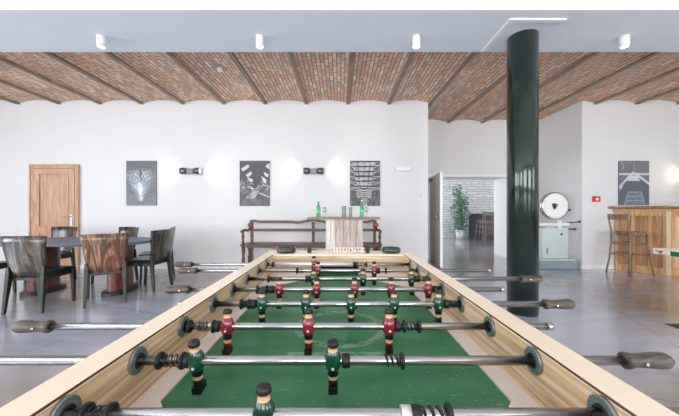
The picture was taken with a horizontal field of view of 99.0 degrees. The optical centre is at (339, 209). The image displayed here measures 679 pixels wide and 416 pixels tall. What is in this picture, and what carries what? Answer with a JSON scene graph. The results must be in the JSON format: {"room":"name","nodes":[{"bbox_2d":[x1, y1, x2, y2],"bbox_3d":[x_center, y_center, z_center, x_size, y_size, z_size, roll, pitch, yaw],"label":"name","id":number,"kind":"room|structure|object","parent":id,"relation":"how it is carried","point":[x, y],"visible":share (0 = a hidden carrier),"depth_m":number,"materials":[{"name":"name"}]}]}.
{"room":"common room","nodes":[
{"label":"common room","id":0,"kind":"room"},
{"bbox_2d":[0,100,427,264],"bbox_3d":[-3.460,-0.785,6.595,10.480,3.950,1.470,0,0,0],"label":"wall","id":1,"kind":"structure","parent":0,"point":[206,212],"depth_m":5.86,"materials":[{"name":"paint"}]},
{"bbox_2d":[0,97,18,103],"bbox_3d":[-6.496,-2.181,5.280,0.068,0.098,3.760,0,0,0],"label":"trim","id":2,"kind":"structure","parent":1,"relation":"attached to","point":[0,97],"depth_m":5.68,"materials":[{"name":"wood"}]},
{"bbox_2d":[0,80,60,103],"bbox_3d":[-5.664,-2.181,5.280,0.068,0.098,3.760,0,0,0],"label":"trim","id":3,"kind":"structure","parent":1,"relation":"attached to","point":[2,82],"depth_m":5.26,"materials":[{"name":"wood"}]},
{"bbox_2d":[0,58,101,103],"bbox_3d":[-4.832,-2.181,5.280,0.068,0.098,3.760,0,0,0],"label":"trim","id":4,"kind":"structure","parent":1,"relation":"attached to","point":[1,59],"depth_m":4.76,"materials":[{"name":"wood"}]},
{"bbox_2d":[29,164,79,268],"bbox_3d":[-5.741,0.135,5.813,0.990,2.109,0.094,0,0,0],"label":"door","id":5,"kind":"structure","parent":1,"relation":"in","point":[54,194],"depth_m":5.82,"materials":[{"name":"brown wood"}]},
{"bbox_2d":[42,52,142,103],"bbox_3d":[-4.000,-2.181,5.280,0.068,0.098,3.760,0,0,0],"label":"trim","id":6,"kind":"structure","parent":1,"relation":"attached to","point":[46,53],"depth_m":4.60,"materials":[{"name":"wood"}]},
{"bbox_2d":[5,265,241,268],"bbox_3d":[-3.360,1.150,5.853,10.280,0.080,0.015,0,0,0],"label":"baseboard","id":7,"kind":"structure","parent":1,"relation":"attached to","point":[81,266],"depth_m":5.84,"materials":[{"name":"white paint"}]},
{"bbox_2d":[126,161,156,205],"bbox_3d":[-4.001,-0.540,5.849,0.606,0.899,0.022,0,0,0],"label":"poster","id":8,"kind":"object","parent":1,"relation":"attached to","point":[141,176],"visible":1,"depth_m":5.84,"materials":[{"name":"grey paper"}]},
{"bbox_2d":[103,52,183,103],"bbox_3d":[-3.168,-2.181,5.280,0.068,0.098,3.760,0,0,0],"label":"trim","id":9,"kind":"structure","parent":1,"relation":"attached to","point":[109,54],"depth_m":4.56,"materials":[{"name":"wood"}]},
{"bbox_2d":[179,168,201,173],"bbox_3d":[-2.981,-0.778,5.784,0.400,0.135,0.153,0,0,0],"label":"wall sconce","id":10,"kind":"object","parent":1,"relation":"attached to","point":[181,170],"visible":1,"depth_m":5.74,"materials":[{"name":"silver metal"}]},
{"bbox_2d":[165,52,225,103],"bbox_3d":[-2.336,-2.181,5.280,0.068,0.098,3.760,0,0,0],"label":"trim","id":11,"kind":"structure","parent":1,"relation":"attached to","point":[169,54],"depth_m":4.60,"materials":[{"name":"wood"}]},
{"bbox_2d":[226,52,266,103],"bbox_3d":[-1.504,-2.181,5.280,0.068,0.098,3.760,0,0,0],"label":"beam","id":12,"kind":"structure","parent":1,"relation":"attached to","point":[233,58],"depth_m":4.60,"materials":[{"name":"wood"}]},
{"bbox_2d":[240,161,269,205],"bbox_3d":[-1.718,-0.535,5.849,0.606,0.909,0.022,0,0,0],"label":"poster","id":13,"kind":"object","parent":1,"relation":"attached to","point":[254,175],"visible":1,"depth_m":5.84,"materials":[{"name":"grey paper"}]},
{"bbox_2d":[288,52,307,103],"bbox_3d":[-0.672,-2.181,5.280,0.068,0.098,3.760,0,0,0],"label":"ceiling beam","id":14,"kind":"structure","parent":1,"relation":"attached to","point":[291,55],"depth_m":4.60,"materials":[{"name":"wood"}]},
{"bbox_2d":[303,167,323,173],"bbox_3d":[-0.525,-0.778,5.784,0.400,0.135,0.153,0,0,0],"label":"wall sconce","id":15,"kind":"object","parent":1,"relation":"attached to","point":[307,170],"visible":1,"depth_m":5.73,"materials":[{"name":"silver metal"}]},
{"bbox_2d":[350,161,379,205],"bbox_3d":[0.505,-0.535,5.849,0.606,0.909,0.022,0,0,0],"label":"poster","id":16,"kind":"object","parent":1,"relation":"attached to","point":[364,175],"visible":0.99,"depth_m":5.84,"materials":[{"name":"grey paper"}]},
{"bbox_2d":[388,52,415,103],"bbox_3d":[0.992,-2.181,5.280,0.068,0.098,3.760,0,0,0],"label":"ceiling beam","id":17,"kind":"structure","parent":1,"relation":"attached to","point":[411,55],"depth_m":4.60,"materials":[{"name":"wood"}]},
{"bbox_2d":[395,166,410,170],"bbox_3d":[1.263,-0.834,5.832,0.320,0.100,0.056,0,0,0],"label":"emergency light","id":18,"kind":"object","parent":1,"relation":"attached to","point":[397,168],"visible":1,"depth_m":5.81,"materials":[{"name":"white plastic"}]},
{"bbox_2d":[0,0,678,51],"bbox_3d":[-0.250,-2.385,3.300,16.500,0.750,0.780,0,0,0],"label":"ceiling","id":19,"kind":"structure","parent":0,"point":[25,25],"depth_m":3.14,"materials":[{"name":"paint"}]},
{"bbox_2d":[96,34,105,48],"bbox_3d":[-2.767,-1.948,3.360,0.092,0.125,0.092,0,0,0],"label":"ceiling spotlight","id":20,"kind":"object","parent":19,"relation":"attached to","point":[100,39],"visible":1,"depth_m":3.33,"materials":[{"name":"white plastic"}]},
{"bbox_2d":[256,34,263,48],"bbox_3d":[-0.930,-1.948,3.360,0.092,0.125,0.092,0,0,0],"label":"ceiling spotlight","id":21,"kind":"object","parent":19,"relation":"attached to","point":[259,38],"visible":1,"depth_m":3.32,"materials":[{"name":"white plastic"}]},
{"bbox_2d":[412,34,419,48],"bbox_3d":[0.884,-1.948,3.360,0.092,0.125,0.092,0,0,0],"label":"ceiling spotlight","id":22,"kind":"object","parent":19,"relation":"attached to","point":[416,38],"visible":1,"depth_m":3.32,"materials":[{"name":"white plastic"}]},
{"bbox_2d":[481,18,566,51],"bbox_3d":[2.080,-2.002,3.350,0.600,0.015,0.620,0,0,0],"label":"ceiling light","id":23,"kind":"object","parent":19,"relation":"attached to","point":[511,20],"depth_m":3.07,"materials":[{"name":"white paint"}]},
{"bbox_2d":[619,34,629,48],"bbox_3d":[3.296,-1.948,3.360,0.092,0.125,0.092,0,0,0],"label":"ceiling spotlight","id":24,"kind":"object","parent":19,"relation":"attached to","point":[624,41],"visible":1,"depth_m":3.33,"materials":[{"name":"white plastic"}]},
{"bbox_2d":[0,52,678,121],"bbox_3d":[-0.256,-2.191,5.290,17.472,0.062,3.780,0,0,0],"label":"ceiling","id":25,"kind":"structure","parent":0,"point":[324,75],"depth_m":4.82,"materials":[{"name":"brick"}]},
{"bbox_2d":[217,66,222,71],"bbox_3d":[-1.870,-2.190,4.520,0.100,0.050,0.100,0,0,0],"label":"smoke detector","id":26,"kind":"object","parent":25,"relation":"attached to","point":[220,69],"visible":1,"depth_m":4.49,"materials":[{"name":"white plastic"}]},
{"bbox_2d":[346,52,353,103],"bbox_3d":[0.160,-2.181,5.280,0.068,0.098,3.760,0,0,0],"label":"ceiling beam","id":27,"kind":"structure","parent":25,"relation":"attached to","point":[351,54],"depth_m":4.60,"materials":[{"name":"wood"}]},
{"bbox_2d":[0,237,678,406],"bbox_3d":[0.250,1.240,3.950,18.500,0.100,18.500,0,0,0],"label":"floor","id":28,"kind":"structure","parent":0,"point":[614,312],"depth_m":3.37,"materials":[{"name":"concrete"}]},
{"bbox_2d":[0,260,16,292],"bbox_3d":[-4.909,0.742,3.967,0.518,0.896,0.490,0,0,-5],"label":"dining chair","id":29,"kind":"object","parent":28,"relation":"on","point":[3,264],"visible":0.35,"depth_m":4.13,"materials":[{"name":"black wood"}]},
{"bbox_2d":[0,236,75,314],"bbox_3d":[-3.658,0.742,3.541,0.490,0.896,0.518,0,0,-5],"label":"dining chair","id":30,"kind":"object","parent":28,"relation":"on","point":[25,256],"visible":1,"depth_m":3.34,"materials":[{"name":"black wood"}]},
{"bbox_2d":[23,227,77,283],"bbox_3d":[-4.858,0.742,4.889,0.490,0.896,0.518,0,0,4],"label":"dining chair","id":31,"kind":"object","parent":28,"relation":"on","point":[66,252],"visible":0.34,"depth_m":5.09,"materials":[{"name":"black wood"}]},
{"bbox_2d":[0,237,150,296],"bbox_3d":[-3.830,0.814,4.250,2.160,0.752,1.000,0,0,0],"label":"dining table","id":32,"kind":"object","parent":28,"relation":"on","point":[54,244],"visible":0.52,"depth_m":4.18,"materials":[{"name":"blue paint"}]},
{"bbox_2d":[80,233,129,308],"bbox_3d":[-3.063,0.742,3.807,0.490,0.896,0.518,0,0,-36],"label":"dining chair","id":33,"kind":"object","parent":28,"relation":"on","point":[104,254],"visible":1,"depth_m":3.63,"materials":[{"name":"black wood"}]},
{"bbox_2d":[91,227,138,283],"bbox_3d":[-3.730,0.742,4.827,0.490,0.896,0.518,0,0,20],"label":"dining chair","id":34,"kind":"object","parent":28,"relation":"on","point":[133,231],"visible":0.27,"depth_m":4.98,"materials":[{"name":"black wood"}]},
{"bbox_2d":[126,229,172,291],"bbox_3d":[-2.901,0.742,4.418,0.518,0.896,0.490,0,0,4],"label":"dining chair","id":35,"kind":"object","parent":28,"relation":"on","point":[160,239],"visible":0.92,"depth_m":4.33,"materials":[{"name":"black wood"}]},
{"bbox_2d":[138,226,175,282],"bbox_3d":[-3.134,0.742,5.012,0.518,0.896,0.490,0,0,-25],"label":"dining chair","id":36,"kind":"object","parent":28,"relation":"on","point":[144,253],"visible":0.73,"depth_m":4.97,"materials":[{"name":"black wood"}]},
{"bbox_2d":[240,219,381,266],"bbox_3d":[-0.521,0.680,5.443,2.570,1.019,0.454,0,0,0],"label":"wooden bench","id":37,"kind":"object","parent":28,"relation":"on","point":[376,246],"visible":0.69,"depth_m":5.58,"materials":[{"name":"brown wood"}]},
{"bbox_2d":[0,247,678,415],"bbox_3d":[-0.012,0.701,0.940,1.638,0.978,1.620,0,0,0],"label":"table","id":38,"kind":"object","parent":28,"relation":"on","point":[343,331],"visible":1,"depth_m":0.61,"materials":[{"name":"brown wood"}]},
{"bbox_2d":[276,246,295,253],"bbox_3d":[-0.310,0.231,1.675,0.112,0.028,0.112,0,0,0],"label":"ashtray","id":39,"kind":"object","parent":38,"relation":"on","point":[287,249],"visible":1,"depth_m":1.64,"materials":[{"name":"black glass"}]},
{"bbox_2d":[381,246,400,253],"bbox_3d":[0.295,0.231,1.675,0.112,0.028,0.112,0,0,0],"label":"ashtray","id":40,"kind":"object","parent":38,"relation":"on","point":[389,249],"visible":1,"depth_m":1.64,"materials":[{"name":"black glass"}]},
{"bbox_2d":[307,217,379,250],"bbox_3d":[0.060,0.656,4.900,1.200,1.068,0.340,0,0,0],"label":"table","id":41,"kind":"object","parent":28,"relation":"on","point":[340,231],"visible":0.52,"depth_m":4.77,"materials":[{"name":"beige wood"}]},
{"bbox_2d":[316,200,320,216],"bbox_3d":[-0.362,-0.021,4.880,0.072,0.286,0.072,0,0,0],"label":"glass bottle","id":42,"kind":"object","parent":41,"relation":"on","point":[318,209],"visible":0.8,"depth_m":4.85,"materials":[{"name":"green glass"}]},
{"bbox_2d":[360,200,363,216],"bbox_3d":[0.367,-0.021,4.880,0.072,0.286,0.072,0,0,0],"label":"glass bottle","id":43,"kind":"object","parent":41,"relation":"on","point":[361,205],"visible":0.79,"depth_m":4.85,"materials":[{"name":"green glass"}]},
{"bbox_2d":[449,184,471,238],"bbox_3d":[4.936,0.061,11.878,0.875,2.258,0.846,0,0,40],"label":"potted plant","id":44,"kind":"object","parent":28,"relation":"on","point":[459,232],"visible":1,"depth_m":11.82,"materials":[{"name":"green plant"}]},
{"bbox_2d":[468,213,493,239],"bbox_3d":[6.890,0.667,11.825,3.040,1.045,0.710,0,0,0],"label":"countertop","id":45,"kind":"structure","parent":28,"relation":"on","point":[475,216],"depth_m":11.50,"materials":[{"name":"stone"}]},
{"bbox_2d":[474,216,492,241],"bbox_3d":[5.420,0.634,10.952,0.448,1.118,0.566,0,0,-10],"label":"bar stool","id":46,"kind":"object","parent":28,"relation":"on","point":[477,221],"visible":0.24,"depth_m":11.02,"materials":[{"name":"brown wood"}]},
{"bbox_2d":[478,212,493,243],"bbox_3d":[5.220,0.634,10.352,0.448,1.118,0.566,0,0,10],"label":"bar stool","id":47,"kind":"object","parent":28,"relation":"on","point":[482,221],"visible":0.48,"depth_m":10.19,"materials":[{"name":"brown wood"}]},
{"bbox_2d":[484,212,493,245],"bbox_3d":[5.061,0.634,9.702,0.448,1.118,0.566,0,0,30],"label":"bar stool","id":48,"kind":"object","parent":28,"relation":"on","point":[485,213],"visible":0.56,"depth_m":9.59,"materials":[{"name":"brown wood"}]},
{"bbox_2d":[506,29,538,316],"bbox_3d":[2.126,-0.410,3.380,0.322,3.200,0.322,0,0,0],"label":"support column","id":49,"kind":"structure","parent":28,"relation":"on","point":[522,47],"depth_m":3.25,"materials":[{"name":"metal"}]},
{"bbox_2d":[539,192,580,268],"bbox_3d":[4.443,0.410,6.060,0.845,1.560,0.540,0,0,0],"label":"weighing scale","id":50,"kind":"object","parent":28,"relation":"on","point":[553,238],"visible":0.93,"depth_m":5.88,"materials":[{"name":"white metal"}]},
{"bbox_2d":[539,222,569,227],"bbox_3d":[4.340,0.310,6.050,0.600,0.100,0.400,0,0,0],"label":"tray","id":51,"kind":"object","parent":50,"relation":"on","point":[542,224],"depth_m":5.85,"materials":[{"name":"white metal"}]},
{"bbox_2d":[605,214,654,276],"bbox_3d":[5.387,0.634,5.400,0.566,1.118,0.448,0,0,-6],"label":"bar stool","id":52,"kind":"object","parent":28,"relation":"on","point":[629,233],"visible":1,"depth_m":5.27,"materials":[{"name":"brown wood"}]},
{"bbox_2d":[608,206,678,275],"bbox_3d":[6.652,0.559,5.475,2.497,1.262,0.730,0,0,0],"label":"countertop","id":53,"kind":"structure","parent":28,"relation":"on","point":[661,223],"depth_m":5.42,"materials":[{"name":"brown wood"}]},
{"bbox_2d":[666,324,678,328],"bbox_3d":[4.192,1.186,2.210,1.615,0.008,1.620,0,0,0],"label":"floor mat","id":54,"kind":"object","parent":28,"relation":"on","point":[671,325],"visible":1,"depth_m":2.97,"materials":[{"name":"black rubber"}]},
{"bbox_2d":[652,248,678,256],"bbox_3d":[4.290,0.811,2.524,1.222,0.739,1.770,0,0,-3],"label":"table","id":55,"kind":"object","parent":54,"relation":"on","point":[662,251],"visible":1,"depth_m":3.25,"materials":[{"name":"beige laminate"}]},
{"bbox_2d":[429,180,493,236],"bbox_3d":[5.000,-0.510,12.750,9.000,3.400,0.300,0,0,0],"label":"wall","id":56,"kind":"structure","parent":0,"point":[480,193],"depth_m":12.60,"materials":[{"name":"brick"}]},
{"bbox_2d":[428,120,505,257],"bbox_3d":[3.335,-0.785,7.480,3.110,3.950,0.700,0,0,0],"label":"wall","id":57,"kind":"structure","parent":0,"point":[457,146],"depth_m":7.13,"materials":[{"name":"paint"}]},
{"bbox_2d":[428,172,442,267],"bbox_3d":[2.105,0.199,6.510,0.133,1.958,1.158,0,0,7],"label":"door","id":58,"kind":"structure","parent":57,"relation":"in","point":[436,181],"depth_m":6.29,"materials":[{"name":"grey paint"}]},
{"bbox_2d":[428,52,476,107],"bbox_3d":[1.824,-2.181,5.280,0.068,0.098,3.760,0,0,0],"label":"ceiling beam","id":59,"kind":"structure","parent":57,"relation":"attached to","point":[472,54],"depth_m":4.63,"materials":[{"name":"wood"}]},
{"bbox_2d":[428,174,505,176],"bbox_3d":[3.180,0.160,7.115,2.080,2.060,0.030,0,0,0],"label":"trim","id":60,"kind":"structure","parent":57,"relation":"attached to","point":[429,175],"depth_m":7.10,"materials":[{"name":"white paint"}]},
{"bbox_2d":[447,75,505,122],"bbox_3d":[2.656,-2.181,5.280,0.068,0.098,3.760,0,0,0],"label":"ceiling beam","id":61,"kind":"structure","parent":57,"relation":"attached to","point":[499,81],"depth_m":5.50,"materials":[{"name":"wood"}]},
{"bbox_2d":[481,52,599,122],"bbox_3d":[3.488,-2.181,5.280,0.068,0.098,3.760,0,0,0],"label":"ceiling beam","id":62,"kind":"structure","parent":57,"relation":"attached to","point":[593,54],"depth_m":4.56,"materials":[{"name":"wood"}]},
{"bbox_2d":[539,52,661,111],"bbox_3d":[4.320,-2.181,5.280,0.068,0.098,3.760,0,0,0],"label":"ceiling beam","id":63,"kind":"structure","parent":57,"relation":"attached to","point":[654,53],"depth_m":4.70,"materials":[{"name":"wood"}]},
{"bbox_2d":[539,100,678,264],"bbox_3d":[6.545,-0.785,6.845,3.310,3.950,1.970,0,0,0],"label":"wall","id":64,"kind":"structure","parent":0,"point":[582,144],"depth_m":5.86,"materials":[{"name":"paint"}]},
{"bbox_2d":[592,196,600,201],"bbox_3d":[5.163,-0.222,5.838,0.140,0.110,0.043,0,0,0],"label":"button","id":65,"kind":"object","parent":64,"relation":"attached to","point":[594,198],"visible":1,"depth_m":5.82,"materials":[{"name":"red plastic"}]},
{"bbox_2d":[582,265,614,268],"bbox_3d":[5.215,1.150,5.853,0.650,0.080,0.015,0,0,0],"label":"baseboard","id":66,"kind":"structure","parent":64,"relation":"attached to","point":[583,266],"depth_m":5.84,"materials":[{"name":"white paint"}]},
{"bbox_2d":[618,161,648,204],"bbox_3d":[5.921,-0.546,5.849,0.606,0.889,0.022,0,0,0],"label":"poster","id":67,"kind":"object","parent":64,"relation":"attached to","point":[633,176],"visible":1,"depth_m":5.84,"materials":[{"name":"grey paper"}]},
{"bbox_2d":[594,68,678,103],"bbox_3d":[5.152,-2.181,5.280,0.068,0.098,3.760,0,0,0],"label":"ceiling beam","id":68,"kind":"structure","parent":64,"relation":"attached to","point":[677,69],"depth_m":4.97,"materials":[{"name":"wood"}]},
{"bbox_2d":[635,88,678,103],"bbox_3d":[5.984,-2.181,5.280,0.068,0.098,3.760,0,0,0],"label":"trim","id":69,"kind":"structure","parent":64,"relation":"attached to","point":[676,89],"depth_m":5.45,"materials":[{"name":"wood"}]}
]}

